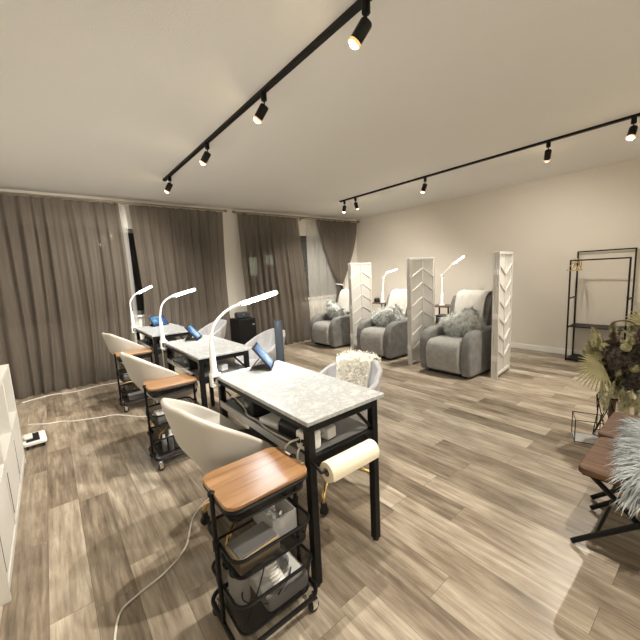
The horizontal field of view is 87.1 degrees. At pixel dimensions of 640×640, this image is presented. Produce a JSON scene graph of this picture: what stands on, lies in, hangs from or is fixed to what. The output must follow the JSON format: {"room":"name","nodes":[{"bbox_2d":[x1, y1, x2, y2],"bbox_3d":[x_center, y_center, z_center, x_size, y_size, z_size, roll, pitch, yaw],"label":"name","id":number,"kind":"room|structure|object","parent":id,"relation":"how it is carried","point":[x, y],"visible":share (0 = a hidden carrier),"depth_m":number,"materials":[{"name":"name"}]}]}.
{"room":"salon","nodes":[
{"label":"salon","id":0,"kind":"room"},
{"bbox_2d":[0,188,356,345],"bbox_3d":[-1.692,-0.691,6.141,6.580,2.590,0.160,-9,10,-38],"label":"wall","id":1,"kind":"structure","parent":0,"point":[234,277],"depth_m":6.10,"materials":[{"name":"white paint"}]},
{"bbox_2d":[0,191,226,211],"bbox_3d":[-2.907,-1.680,4.828,3.270,0.080,0.183,-9,10,-38],"label":"curtain rod","id":2,"kind":"object","parent":1,"relation":"attached to","point":[1,192],"visible":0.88,"depth_m":4.67,"materials":[{"name":"white painted metal"}]},
{"bbox_2d":[0,194,134,398],"bbox_3d":[-3.376,-0.322,4.394,1.632,2.473,0.190,-9,10,-38],"label":"curtain","id":3,"kind":"object","parent":2,"relation":"hanging from","point":[65,279],"visible":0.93,"depth_m":4.41,"materials":[{"name":"grey fabric"}]},
{"bbox_2d":[129,205,230,368],"bbox_3d":[-2.127,-0.522,5.405,1.451,2.473,0.161,-9,10,-38],"label":"curtain","id":4,"kind":"object","parent":2,"relation":"hanging from","point":[178,250],"visible":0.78,"depth_m":5.37,"materials":[{"name":"grey fabric"}]},
{"bbox_2d":[122,229,144,317],"bbox_3d":[-2.957,-0.688,5.022,2.810,1.330,0.150,-9,10,-38],"label":"window","id":5,"kind":"structure","parent":1,"relation":"in","point":[135,313],"depth_m":5.15,"materials":[{"name":"grey"}]},
{"bbox_2d":[232,210,358,222],"bbox_3d":[-0.353,-2.085,6.878,3.150,0.080,0.183,-9,10,-38],"label":"curtain rod","id":6,"kind":"object","parent":1,"relation":"attached to","point":[233,211],"visible":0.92,"depth_m":6.62,"materials":[{"name":"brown metal"}]},
{"bbox_2d":[237,213,310,344],"bbox_3d":[-0.808,-0.733,6.472,1.450,2.473,0.158,-9,10,-38],"label":"curtain","id":7,"kind":"object","parent":6,"relation":"hanging from","point":[270,246],"visible":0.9,"depth_m":6.46,"materials":[{"name":"grey fabric"}]},
{"bbox_2d":[316,219,356,303],"bbox_3d":[0.470,-0.942,7.512,1.190,2.465,0.202,-9,10,-38],"label":"curtain","id":8,"kind":"object","parent":6,"relation":"hanging from","point":[338,238],"visible":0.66,"depth_m":7.44,"materials":[{"name":"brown fabric"}]},
{"bbox_2d":[300,236,337,298],"bbox_3d":[-0.442,-1.088,7.041,2.450,1.330,0.150,-9,10,-38],"label":"window","id":9,"kind":"structure","parent":1,"relation":"in","point":[323,280],"depth_m":7.45,"materials":[{"name":"grey"}]},
{"bbox_2d":[0,0,639,219],"bbox_3d":[0.624,-1.729,3.050,6.980,0.080,7.780,-9,10,-38],"label":"ceiling","id":10,"kind":"structure","parent":0,"point":[99,98],"depth_m":2.36,"materials":[{"name":"white paint"}]},
{"bbox_2d":[163,0,371,180],"bbox_3d":[-0.052,-1.476,1.833,0.040,0.025,5.818,-9,10,-38],"label":"track","id":11,"kind":"object","parent":10,"relation":"attached to","point":[354,8],"visible":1,"depth_m":2.01,"materials":[{"name":"black metal"}]},
{"bbox_2d":[164,176,172,192],"bbox_3d":[-1.774,-1.581,3.933,0.109,0.178,0.061,0,8,18],"label":"track spotlight","id":12,"kind":"object","parent":11,"relation":"attached to","point":[169,185],"visible":1,"depth_m":3.91,"materials":[{"name":"black metal"}]},
{"bbox_2d":[200,142,210,164],"bbox_3d":[-1.036,-1.493,3.030,0.109,0.178,0.061,0,8,18],"label":"track spotlight","id":13,"kind":"object","parent":11,"relation":"attached to","point":[206,155],"visible":1,"depth_m":3.01,"materials":[{"name":"black metal"}]},
{"bbox_2d":[253,91,267,122],"bbox_3d":[-0.398,-1.417,2.250,0.109,0.178,0.061,0,8,18],"label":"track spotlight","id":14,"kind":"object","parent":11,"relation":"attached to","point":[262,109],"visible":1,"depth_m":2.23,"materials":[{"name":"black metal"}]},
{"bbox_2d":[349,0,371,48],"bbox_3d":[0.183,-1.348,1.540,0.109,0.178,0.061,0,8,18],"label":"track spotlight","id":15,"kind":"object","parent":11,"relation":"attached to","point":[364,25],"visible":1,"depth_m":1.52,"materials":[{"name":"black metal"}]},
{"bbox_2d":[339,113,639,201],"bbox_3d":[2.165,-1.823,3.574,0.040,0.025,5.758,-9,10,-38],"label":"track","id":16,"kind":"object","parent":10,"relation":"attached to","point":[637,114],"visible":0.96,"depth_m":3.65,"materials":[{"name":"black metal"}]},
{"bbox_2d":[342,201,345,212],"bbox_3d":[0.413,-1.930,5.744,0.061,0.190,0.092,-7,9,-26],"label":"track spotlight","id":17,"kind":"object","parent":16,"relation":"attached to","point":[344,202],"visible":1,"depth_m":5.72,"materials":[{"name":"black metal"}]},
{"bbox_2d":[354,198,358,208],"bbox_3d":[0.598,-1.920,5.554,0.061,0.176,0.112,1,9,26],"label":"track spotlight","id":18,"kind":"object","parent":16,"relation":"attached to","point":[355,199],"visible":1,"depth_m":5.52,"materials":[{"name":"black metal"}]},
{"bbox_2d":[421,177,426,192],"bbox_3d":[1.403,-1.815,4.537,0.061,0.185,0.100,-6,9,-24],"label":"track spotlight","id":19,"kind":"object","parent":16,"relation":"attached to","point":[424,186],"visible":1,"depth_m":4.51,"materials":[{"name":"black metal"}]},
{"bbox_2d":[543,141,551,161],"bbox_3d":[2.328,-1.714,3.439,0.061,0.176,0.112,1,9,26],"label":"track spotlight","id":20,"kind":"object","parent":16,"relation":"attached to","point":[547,155],"visible":1,"depth_m":3.41,"materials":[{"name":"black metal"}]},
{"bbox_2d":[626,116,637,139],"bbox_3d":[2.701,-1.653,2.909,0.094,0.189,0.064,-6,8,-21],"label":"track spotlight","id":21,"kind":"object","parent":16,"relation":"attached to","point":[631,134],"visible":1,"depth_m":2.89,"materials":[{"name":"black metal"}]},
{"bbox_2d":[0,339,639,639],"bbox_3d":[0.752,0.903,3.411,6.980,0.060,7.780,-9,10,-38],"label":"floor","id":22,"kind":"structure","parent":0,"point":[484,494],"depth_m":1.81,"materials":[{"name":"wood"}]},
{"bbox_2d":[0,364,25,605],"bbox_3d":[-2.014,0.811,1.897,0.390,0.800,1.530,-9,10,-38],"label":"cabinet","id":23,"kind":"object","parent":22,"relation":"on","point":[12,455],"visible":1,"depth_m":1.96,"materials":[{"name":"white laminate"}]},
{"bbox_2d":[22,430,46,449],"bbox_3d":[-2.517,1.049,2.966,0.160,0.088,0.260,-10,11,-42],"label":"power strip","id":24,"kind":"object","parent":22,"relation":"on","point":[38,437],"visible":0.96,"depth_m":2.91,"materials":[{"name":"white plastic"}]},
{"bbox_2d":[22,382,120,402],"bbox_3d":[-2.950,0.885,4.591,1.682,0.012,0.092,-9,10,-38],"label":"power cord","id":25,"kind":"object","parent":22,"relation":"on","point":[116,382],"visible":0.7,"depth_m":4.33,"materials":[{"name":"white plastic"}]},
{"bbox_2d":[28,414,146,424],"bbox_3d":[-2.273,1.008,3.454,1.329,0.012,0.117,-3,8,-5],"label":"power cord","id":26,"kind":"object","parent":22,"relation":"on","point":[114,414],"visible":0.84,"depth_m":3.44,"materials":[{"name":"white plastic"}]},
{"bbox_2d":[102,332,154,383],"bbox_3d":[-2.248,0.515,4.090,0.521,0.813,0.584,4,10,40],"label":"tub chair","id":27,"kind":"object","parent":22,"relation":"on","point":[114,343],"visible":0.29,"depth_m":3.81,"materials":[{"name":"cream leather"}]},
{"bbox_2d":[113,348,158,411],"bbox_3d":[-2.042,0.649,3.744,0.376,0.622,0.306,-9,10,-38],"label":"rolling cart","id":28,"kind":"object","parent":22,"relation":"on","point":[130,392],"visible":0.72,"depth_m":3.64,"materials":[{"name":"black metal"}]},
{"bbox_2d":[118,368,131,381],"bbox_3d":[-2.045,0.590,3.736,0.343,0.091,0.281,-9,10,-38],"label":"basket","id":29,"kind":"object","parent":28,"relation":"on","point":[122,375],"depth_m":3.59,"materials":[{"name":"black metal"}]},
{"bbox_2d":[116,352,151,361],"bbox_3d":[-2.054,0.391,3.708,0.343,0.056,0.281,-9,10,-38],"label":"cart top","id":30,"kind":"object","parent":28,"relation":"on","point":[141,355],"depth_m":3.64,"materials":[{"name":"brown wood"}]},
{"bbox_2d":[120,382,148,401],"bbox_3d":[-2.035,0.788,3.763,0.343,0.141,0.281,-9,10,-38],"label":"basket","id":31,"kind":"object","parent":28,"relation":"on","point":[130,392],"depth_m":3.65,"materials":[{"name":"black metal"}]},
{"bbox_2d":[120,352,197,434],"bbox_3d":[-1.335,0.631,2.898,0.522,0.809,0.579,5,11,44],"label":"tub chair","id":32,"kind":"object","parent":22,"relation":"on","point":[139,370],"visible":0.39,"depth_m":2.62,"materials":[{"name":"cream leather"}]},
{"bbox_2d":[114,498,208,639],"bbox_3d":[-0.746,1.178,1.681,0.161,0.009,1.095,-2,8,2],"label":"power cord","id":33,"kind":"object","parent":22,"relation":"on","point":[179,556],"visible":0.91,"depth_m":1.54,"materials":[{"name":"white plastic"}]},
{"bbox_2d":[134,323,196,391],"bbox_3d":[-1.968,0.491,4.304,0.470,0.775,0.955,-9,10,-38],"label":"desk","id":34,"kind":"object","parent":22,"relation":"on","point":[171,330],"visible":0.56,"depth_m":4.02,"materials":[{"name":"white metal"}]},
{"bbox_2d":[130,285,152,333],"bbox_3d":[-2.361,-0.144,4.471,0.314,0.625,0.067,-7,9,-28],"label":"lamp","id":35,"kind":"object","parent":34,"relation":"attached to","point":[150,286],"visible":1,"depth_m":4.42,"materials":[{"name":"white plastic"}]},
{"bbox_2d":[144,336,159,344],"bbox_3d":[-2.119,0.245,4.250,0.152,0.085,0.260,-9,10,-38],"label":"drill","id":36,"kind":"object","parent":34,"relation":"on","point":[148,340],"visible":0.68,"depth_m":4.17,"materials":[{"name":"black plastic"}]},
{"bbox_2d":[148,315,168,326],"bbox_3d":[-2.192,0.009,4.557,0.140,0.133,0.222,2,9,32],"label":"tablet","id":37,"kind":"object","parent":34,"relation":"on","point":[154,320],"visible":0.94,"depth_m":4.53,"materials":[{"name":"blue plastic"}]},
{"bbox_2d":[140,337,178,348],"bbox_3d":[-1.989,0.287,4.266,0.400,0.012,0.865,-9,10,-38],"label":"shelf","id":38,"kind":"object","parent":34,"relation":"attached to","point":[142,342],"depth_m":4.20,"materials":[{"name":"grey"}]},
{"bbox_2d":[142,373,198,470],"bbox_3d":[-1.130,0.761,2.602,0.376,0.622,0.306,-9,10,-38],"label":"rolling cart","id":39,"kind":"object","parent":22,"relation":"on","point":[160,387],"visible":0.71,"depth_m":2.49,"materials":[{"name":"black metal"}]},
{"bbox_2d":[154,409,163,415],"bbox_3d":[-1.161,0.712,2.534,0.140,0.074,0.120,-9,10,-38],"label":"tissue box","id":40,"kind":"object","parent":39,"relation":"on","point":[158,412],"visible":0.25,"depth_m":2.50,"materials":[{"name":"grey paper"}]},
{"bbox_2d":[148,424,181,455],"bbox_3d":[-1.123,0.900,2.622,0.343,0.141,0.281,-9,10,-38],"label":"basket","id":41,"kind":"object","parent":39,"relation":"on","point":[167,445],"depth_m":2.50,"materials":[{"name":"black metal"}]},
{"bbox_2d":[142,380,196,397],"bbox_3d":[-1.143,0.503,2.567,0.343,0.056,0.281,-9,10,-38],"label":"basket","id":42,"kind":"object","parent":39,"relation":"on","point":[155,388],"depth_m":2.47,"materials":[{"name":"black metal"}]},
{"bbox_2d":[145,396,198,426],"bbox_3d":[-1.133,0.702,2.594,0.343,0.091,0.281,-9,10,-38],"label":"basket","id":43,"kind":"object","parent":39,"relation":"on","point":[158,421],"depth_m":2.49,"materials":[{"name":"black"}]},
{"bbox_2d":[164,335,252,428],"bbox_3d":[-1.033,0.607,3.130,0.470,0.775,0.955,-9,10,-38],"label":"desk","id":44,"kind":"object","parent":22,"relation":"on","point":[193,349],"visible":0.7,"depth_m":2.88,"materials":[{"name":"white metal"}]},
{"bbox_2d":[159,288,195,349],"bbox_3d":[-1.405,-0.015,3.342,0.386,0.584,0.050,-9,10,-38],"label":"lamp","id":45,"kind":"object","parent":44,"relation":"attached to","point":[162,337],"visible":1,"depth_m":3.25,"materials":[{"name":"white plastic"}]},
{"bbox_2d":[184,324,201,340],"bbox_3d":[-1.277,0.124,3.367,0.141,0.141,0.211,-4,8,-7],"label":"tablet","id":46,"kind":"object","parent":44,"relation":"on","point":[189,328],"visible":1,"depth_m":3.34,"materials":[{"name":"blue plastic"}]},
{"bbox_2d":[184,356,205,369],"bbox_3d":[-1.122,0.368,2.999,0.152,0.085,0.260,-7,9,-29],"label":"drill","id":47,"kind":"object","parent":44,"relation":"on","point":[191,364],"visible":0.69,"depth_m":2.88,"materials":[{"name":"black plastic"}]},
{"bbox_2d":[173,357,243,376],"bbox_3d":[-1.054,0.402,3.092,0.400,0.012,0.865,-9,10,-38],"label":"shelf","id":48,"kind":"object","parent":44,"relation":"attached to","point":[179,362],"depth_m":2.95,"materials":[{"name":"grey"}]},
{"bbox_2d":[218,363,227,370],"bbox_3d":[-0.820,0.396,2.819,0.060,0.050,0.075,4,10,41],"label":"plug adapter","id":49,"kind":"object","parent":44,"relation":"on","point":[223,366],"visible":1,"depth_m":2.81,"materials":[{"name":"white plastic"}]},
{"bbox_2d":[192,319,226,338],"bbox_3d":[-1.523,0.422,4.561,0.559,0.798,0.524,-9,10,-38],"label":"tub chair","id":50,"kind":"object","parent":22,"relation":"on","point":[220,327],"visible":0.18,"depth_m":4.70,"materials":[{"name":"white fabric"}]},
{"bbox_2d":[160,398,282,524],"bbox_3d":[-0.461,0.746,1.751,0.579,0.809,0.521,-10,10,-41],"label":"tub chair","id":51,"kind":"object","parent":22,"relation":"on","point":[209,438],"visible":0.61,"depth_m":1.49,"materials":[{"name":"cream leather"}]},
{"bbox_2d":[230,317,256,344],"bbox_3d":[-1.286,0.309,5.705,0.300,0.690,0.376,-9,10,-38],"label":"base cabinet","id":52,"kind":"object","parent":22,"relation":"on","point":[243,330],"visible":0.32,"depth_m":5.55,"materials":[{"name":"black wood"}]},
{"bbox_2d":[234,311,249,318],"bbox_3d":[-1.304,-0.086,5.634,0.230,0.100,0.123,-9,10,-38],"label":"speaker","id":53,"kind":"object","parent":52,"relation":"on","point":[244,314],"visible":1,"depth_m":5.58},
{"bbox_2d":[235,328,284,396],"bbox_3d":[-0.622,0.523,3.506,0.559,0.798,0.524,-9,10,-38],"label":"tub chair","id":54,"kind":"object","parent":22,"relation":"on","point":[266,339],"visible":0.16,"depth_m":3.66,"materials":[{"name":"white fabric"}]},
{"bbox_2d":[202,447,318,639],"bbox_3d":[-0.235,0.891,1.339,0.376,0.622,0.306,-9,10,-38],"label":"rolling cart","id":55,"kind":"object","parent":22,"relation":"on","point":[244,490],"visible":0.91,"depth_m":1.26,"materials":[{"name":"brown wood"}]},
{"bbox_2d":[225,521,278,559],"bbox_3d":[-0.252,0.848,1.263,0.170,0.062,0.110,-10,11,-42],"label":"box","id":56,"kind":"object","parent":55,"relation":"in","point":[260,535],"visible":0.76,"depth_m":1.25,"materials":[{"name":"beige"}]},
{"bbox_2d":[203,474,306,522],"bbox_3d":[-0.248,0.633,1.304,0.343,0.056,0.281,-9,10,-38],"label":"basket","id":57,"kind":"object","parent":55,"relation":"on","point":[253,494],"depth_m":1.21,"materials":[{"name":"black"}]},
{"bbox_2d":[207,496,309,579],"bbox_3d":[-0.238,0.832,1.331,0.343,0.091,0.281,-9,10,-38],"label":"basket","id":58,"kind":"object","parent":55,"relation":"on","point":[292,532],"depth_m":1.31,"materials":[{"name":"black metal"}]},
{"bbox_2d":[211,543,311,636],"bbox_3d":[-0.229,1.029,1.358,0.343,0.141,0.281,-9,10,-38],"label":"basket","id":59,"kind":"object","parent":55,"relation":"on","point":[249,618],"depth_m":1.27,"materials":[{"name":"black metal"}]},
{"bbox_2d":[241,566,290,603],"bbox_3d":[-0.205,1.014,1.315,0.217,0.125,0.124,-7,9,-31],"label":"power cord","id":60,"kind":"object","parent":55,"relation":"in","point":[290,566],"visible":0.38,"depth_m":1.27,"materials":[{"name":"black plastic"}]},
{"bbox_2d":[247,551,301,596],"bbox_3d":[-0.182,0.986,1.380,0.190,0.194,0.218,-9,10,-38],"label":"collector","id":61,"kind":"object","parent":55,"relation":"in","point":[279,569],"visible":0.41,"depth_m":1.34,"materials":[{"name":"white plastic"},{"name":"black plastic"}]},
{"bbox_2d":[264,554,288,570],"bbox_3d":[-0.186,1.020,1.424,0.110,0.005,0.110,-9,10,-38],"label":"fan grille","id":62,"kind":"object","parent":61,"relation":"attached to","point":[283,561],"depth_m":1.42,"materials":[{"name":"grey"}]},
{"bbox_2d":[267,505,285,526],"bbox_3d":[-0.192,0.811,1.406,0.110,0.090,0.170,-9,10,-38],"label":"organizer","id":63,"kind":"object","parent":55,"relation":"in","point":[273,506],"visible":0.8,"depth_m":1.41,"materials":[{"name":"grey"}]},
{"bbox_2d":[274,320,284,361],"bbox_3d":[-0.338,0.490,2.958,0.140,0.985,0.140,-9,10,-38],"label":"tube","id":64,"kind":"object","parent":22,"relation":"on","point":[278,329],"visible":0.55,"depth_m":2.89,"materials":[{"name":"grey"}]},
{"bbox_2d":[215,360,383,587],"bbox_3d":[-0.152,0.731,1.912,0.470,0.775,0.955,-9,10,-38],"label":"desk","id":65,"kind":"object","parent":22,"relation":"on","point":[311,401],"visible":0.82,"depth_m":1.63,"materials":[{"name":"white stone"}]},
{"bbox_2d":[224,391,244,411],"bbox_3d":[-0.523,0.473,2.010,0.050,0.084,0.295,-9,10,-38],"label":"power cord","id":66,"kind":"object","parent":65,"relation":"on","point":[230,395],"visible":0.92,"depth_m":1.94,"materials":[{"name":"black plastic"}]},
{"bbox_2d":[209,290,277,388],"bbox_3d":[-0.477,0.109,2.162,0.506,0.569,0.050,-9,10,-38],"label":"lamp","id":67,"kind":"object","parent":65,"relation":"attached to","point":[214,372],"visible":1,"depth_m":2.04,"materials":[{"name":"white plastic"}]},
{"bbox_2d":[244,398,270,417],"bbox_3d":[-0.357,0.473,1.906,0.132,0.100,0.160,-7,9,-29],"label":"drill","id":68,"kind":"object","parent":65,"relation":"on","point":[253,409],"visible":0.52,"depth_m":1.84,"materials":[{"name":"black plastic"}]},
{"bbox_2d":[229,396,290,441],"bbox_3d":[-0.358,0.502,1.817,0.044,0.067,0.704,-8,10,-36],"label":"power cord","id":69,"kind":"object","parent":65,"relation":"on","point":[249,416],"visible":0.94,"depth_m":1.76,"materials":[{"name":"white plastic"}]},
{"bbox_2d":[250,342,273,369],"bbox_3d":[-0.382,0.235,2.190,0.145,0.155,0.191,-3,8,-2],"label":"tablet","id":70,"kind":"object","parent":65,"relation":"on","point":[256,348],"visible":1,"depth_m":2.16,"materials":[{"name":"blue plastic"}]},
{"bbox_2d":[259,413,280,429],"bbox_3d":[-0.236,0.523,1.750,0.150,0.033,0.090,4,11,43],"label":"box","id":71,"kind":"object","parent":65,"relation":"on","point":[271,420],"visible":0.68,"depth_m":1.73,"materials":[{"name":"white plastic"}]},
{"bbox_2d":[278,418,299,438],"bbox_3d":[-0.108,0.507,1.644,0.140,0.080,0.142,-10,11,-43],"label":"box","id":72,"kind":"object","parent":65,"relation":"on","point":[286,428],"visible":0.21,"depth_m":1.60,"materials":[{"name":"black plastic"}]},
{"bbox_2d":[225,397,367,452],"bbox_3d":[-0.174,0.526,1.875,0.400,0.012,0.865,-9,10,-38],"label":"shelf","id":73,"kind":"object","parent":65,"relation":"attached to","point":[347,428],"depth_m":1.66,"materials":[{"name":"grey"}]},
{"bbox_2d":[296,429,320,450],"bbox_3d":[-0.052,0.524,1.486,0.088,0.085,0.084,-9,10,-38],"label":"cube","id":74,"kind":"object","parent":65,"relation":"on","point":[299,433],"visible":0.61,"depth_m":1.47,"materials":[{"name":"white plastic"}]},
{"bbox_2d":[283,438,298,451],"bbox_3d":[-0.139,0.595,1.487,0.106,0.160,0.032,1,9,28],"label":"power cord","id":75,"kind":"object","parent":74,"relation":"attached to","point":[297,439],"visible":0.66,"depth_m":1.46,"materials":[{"name":"white plastic"}]},
{"bbox_2d":[297,443,302,460],"bbox_3d":[-0.085,0.589,1.437,0.011,0.119,0.049,2,9,30],"label":"power cord","id":76,"kind":"object","parent":74,"relation":"hanging from","point":[300,446],"visible":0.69,"depth_m":1.42,"materials":[{"name":"white plastic"}]},
{"bbox_2d":[319,424,335,439],"bbox_3d":[0.030,0.523,1.576,0.060,0.055,0.075,4,10,41],"label":"plug adapter","id":77,"kind":"object","parent":65,"relation":"on","point":[328,432],"visible":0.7,"depth_m":1.56,"materials":[{"name":"white plastic"}]},
{"bbox_2d":[310,434,370,474],"bbox_3d":[0.108,0.577,1.464,0.333,0.032,0.079,-9,10,-38],"label":"towel holder","id":78,"kind":"object","parent":65,"relation":"attached to","point":[318,469],"visible":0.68,"depth_m":1.36,"materials":[{"name":"black metal"}]},
{"bbox_2d":[320,439,379,482],"bbox_3d":[0.133,0.599,1.442,0.277,0.086,0.087,-9,10,-38],"label":"paper towel roll","id":79,"kind":"object","parent":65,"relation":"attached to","point":[346,462],"visible":0.98,"depth_m":1.40,"materials":[{"name":"beige paper"}]},
{"bbox_2d":[310,297,350,347],"bbox_3d":[0.356,-0.046,6.544,1.003,0.983,0.700,-9,10,-38],"label":"recliner","id":80,"kind":"object","parent":22,"relation":"on","point":[333,333],"visible":0.38,"depth_m":6.21,"materials":[{"name":"grey fabric"}]},
{"bbox_2d":[323,300,346,319],"bbox_3d":[0.322,-0.135,6.495,0.422,0.590,0.663,-9,10,-38],"label":"pillow","id":81,"kind":"object","parent":80,"relation":"on","point":[334,310],"visible":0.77,"depth_m":6.39,"materials":[{"name":"grey fur"}]},
{"bbox_2d":[338,289,349,311],"bbox_3d":[0.590,-0.399,6.707,0.404,0.442,0.465,-9,10,-38],"label":"towel","id":82,"kind":"object","parent":80,"relation":"on","point":[343,299],"visible":0.35,"depth_m":6.67,"materials":[{"name":"white fabric"}]},
{"bbox_2d":[300,359,381,515],"bbox_3d":[0.117,0.674,2.140,0.559,0.798,0.523,-8,10,-35],"label":"tub chair","id":83,"kind":"object","parent":22,"relation":"on","point":[375,376],"visible":0.06,"depth_m":2.04,"materials":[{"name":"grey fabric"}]},
{"bbox_2d":[335,349,380,387],"bbox_3d":[0.242,0.349,2.287,0.359,0.303,0.192,3,10,37],"label":"throw","id":84,"kind":"object","parent":83,"relation":"on","point":[354,367],"visible":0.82,"depth_m":2.26,"materials":[{"name":"beige fur"}]},
{"bbox_2d":[348,263,372,349],"bbox_3d":[0.733,-0.254,6.034,0.510,1.520,0.074,-9,10,-36],"label":"folding screen","id":85,"kind":"object","parent":22,"relation":"on","point":[359,274],"visible":0.82,"depth_m":5.96,"materials":[{"name":"white wood"}]},
{"bbox_2d":[372,301,385,311],"bbox_3d":[1.296,0.005,6.838,0.340,0.735,0.380,-9,10,-38],"label":"side table","id":86,"kind":"object","parent":22,"relation":"on","point":[380,302],"visible":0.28,"depth_m":6.74,"materials":[{"name":"brown wood"}]},
{"bbox_2d":[381,269,396,301],"bbox_3d":[1.354,-0.673,6.632,0.100,0.656,0.410,-9,10,-38],"label":"lamp","id":87,"kind":"object","parent":86,"relation":"on","point":[383,278],"visible":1,"depth_m":6.73,"materials":[{"name":"white plastic"}]},
{"bbox_2d":[357,293,407,358],"bbox_3d":[1.161,0.049,5.560,1.003,0.983,0.700,-9,10,-38],"label":"recliner","id":88,"kind":"object","parent":22,"relation":"on","point":[390,341],"visible":0.44,"depth_m":5.22,"materials":[{"name":"grey fabric"}]},
{"bbox_2d":[370,303,406,326],"bbox_3d":[1.118,-0.023,5.521,0.659,0.599,0.399,4,10,40],"label":"pillow","id":89,"kind":"object","parent":88,"relation":"on","point":[392,313],"visible":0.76,"depth_m":5.41,"materials":[{"name":"grey fur"}]},
{"bbox_2d":[387,289,406,315],"bbox_3d":[1.398,-0.303,5.720,0.404,0.442,0.466,-9,10,-38],"label":"towel","id":90,"kind":"object","parent":88,"relation":"on","point":[399,296],"visible":0.56,"depth_m":5.66,"materials":[{"name":"white fabric"}]},
{"bbox_2d":[406,257,434,364],"bbox_3d":[1.472,-0.134,4.898,0.510,1.520,0.074,-8,9,-32],"label":"folding screen","id":91,"kind":"object","parent":22,"relation":"on","point":[420,273],"visible":0.84,"depth_m":4.84,"materials":[{"name":"white wood"}]},
{"bbox_2d":[435,304,450,324],"bbox_3d":[2.116,0.113,5.758,0.340,0.735,0.380,-9,10,-38],"label":"side table","id":92,"kind":"object","parent":22,"relation":"on","point":[447,306],"visible":0.26,"depth_m":5.64,"materials":[{"name":"brown wood"}]},
{"bbox_2d":[435,314,446,322],"bbox_3d":[2.122,-0.021,5.724,0.210,0.135,0.230,-9,10,-38],"label":"storage bin","id":93,"kind":"object","parent":92,"relation":"on","point":[438,316],"visible":0.38,"depth_m":5.71,"materials":[{"name":"black plastic"}]},
{"bbox_2d":[439,256,463,304],"bbox_3d":[2.164,-0.639,5.548,0.100,0.804,0.432,-9,10,-38],"label":"lamp","id":94,"kind":"object","parent":92,"relation":"on","point":[460,258],"visible":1,"depth_m":5.67,"materials":[{"name":"white plastic"}]},
{"bbox_2d":[419,293,491,377],"bbox_3d":[1.892,0.158,4.510,1.003,0.983,0.700,-9,10,-38],"label":"recliner","id":95,"kind":"object","parent":22,"relation":"on","point":[469,355],"visible":0.51,"depth_m":4.23,"materials":[{"name":"grey fabric"}]},
{"bbox_2d":[438,304,486,336],"bbox_3d":[1.875,0.078,4.439,0.420,0.612,0.660,-9,10,-38],"label":"pillow","id":96,"kind":"object","parent":95,"relation":"on","point":[460,323],"visible":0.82,"depth_m":4.34,"materials":[{"name":"grey fur"}]},
{"bbox_2d":[454,290,492,317],"bbox_3d":[2.126,-0.195,4.673,0.404,0.442,0.466,-9,10,-38],"label":"towel","id":97,"kind":"object","parent":95,"relation":"on","point":[464,298],"visible":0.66,"depth_m":4.61,"materials":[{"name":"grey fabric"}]},
{"bbox_2d":[491,251,512,378],"bbox_3d":[2.253,-0.072,4.165,0.074,1.520,0.510,5,11,45],"label":"folding screen","id":98,"kind":"object","parent":22,"relation":"on","point":[502,260],"visible":1,"depth_m":4.08,"materials":[{"name":"white wood"}]},
{"bbox_2d":[571,411,604,444],"bbox_3d":[2.060,0.832,2.588,0.181,0.177,0.181,2,9,31],"label":"cube","id":99,"kind":"object","parent":22,"relation":"on","point":[600,423],"visible":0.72,"depth_m":2.61,"materials":[{"name":"black metal"}]},
{"bbox_2d":[565,247,637,361],"bbox_3d":[3.714,-0.175,4.471,0.344,1.500,0.618,-9,10,-38],"label":"clothes rack","id":100,"kind":"object","parent":22,"relation":"on","point":[574,357],"visible":0.7,"depth_m":4.53,"materials":[{"name":"black metal"}]},
{"bbox_2d":[566,354,585,359],"bbox_3d":[3.752,0.539,4.572,0.335,0.012,0.600,-9,10,-38],"label":"shelf","id":101,"kind":"object","parent":100,"relation":"attached to","point":[573,356],"depth_m":4.70,"materials":[{"name":"black metal"}]},
{"bbox_2d":[568,323,627,330],"bbox_3d":[3.730,0.091,4.511,0.335,0.012,0.600,-9,10,-38],"label":"shelf","id":102,"kind":"object","parent":100,"relation":"attached to","point":[578,325],"depth_m":4.53,"materials":[{"name":"black metal"}]},
{"bbox_2d":[570,437,639,542],"bbox_3d":[1.498,0.876,1.547,0.425,0.421,0.472,-9,10,-38],"label":"folding stool","id":103,"kind":"object","parent":22,"relation":"on","point":[592,465],"visible":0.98,"depth_m":1.56,"materials":[{"name":"brown wood"}]},
{"bbox_2d":[605,417,639,517],"bbox_3d":[1.662,0.638,1.506,0.944,0.355,0.653,-9,10,-38],"label":"fur throw","id":104,"kind":"object","parent":103,"relation":"on","point":[628,459],"visible":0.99,"depth_m":1.47,"materials":[{"name":"white fur"}]},
{"bbox_2d":[575,309,639,436],"bbox_3d":[2.256,0.401,2.418,0.463,1.058,0.590,-6,8,-19],"label":"bouquet","id":105,"kind":"object","parent":22,"relation":"on","point":[614,363],"visible":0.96,"depth_m":2.42,"materials":[{"name":"green plant"}]},
{"bbox_2d":[590,412,639,499],"bbox_3d":[1.830,0.819,1.839,0.425,0.421,0.472,-9,10,-38],"label":"folding stool","id":106,"kind":"object","parent":22,"relation":"on","point":[611,423],"visible":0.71,"depth_m":1.90,"materials":[{"name":"black metal"}]},
{"bbox_2d":[356,158,639,350],"bbox_3d":[3.282,-0.820,5.312,0.120,2.590,7.780,-9,10,-38],"label":"wall","id":107,"kind":"structure","parent":0,"point":[544,223],"depth_m":5.14,"materials":[{"name":"beige paint"}]},
{"bbox_2d":[511,342,590,355],"bbox_3d":[3.290,0.428,5.440,0.014,0.085,7.380,-9,10,-38],"label":"baseboard","id":108,"kind":"structure","parent":107,"relation":"attached to","point":[513,345],"depth_m":5.21,"materials":[{"name":"white wood"}]},
{"label":"outside","id":109,"kind":"structure","parent":0,"visible":0},
{"bbox_2d":[123,233,311,310],"bbox_3d":[-5.637,-3.894,18.330,10.000,7.000,5.800,-9,10,-38],"label":"house","id":110,"kind":"structure","parent":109,"point":[134,274],"depth_m":14.63,"materials":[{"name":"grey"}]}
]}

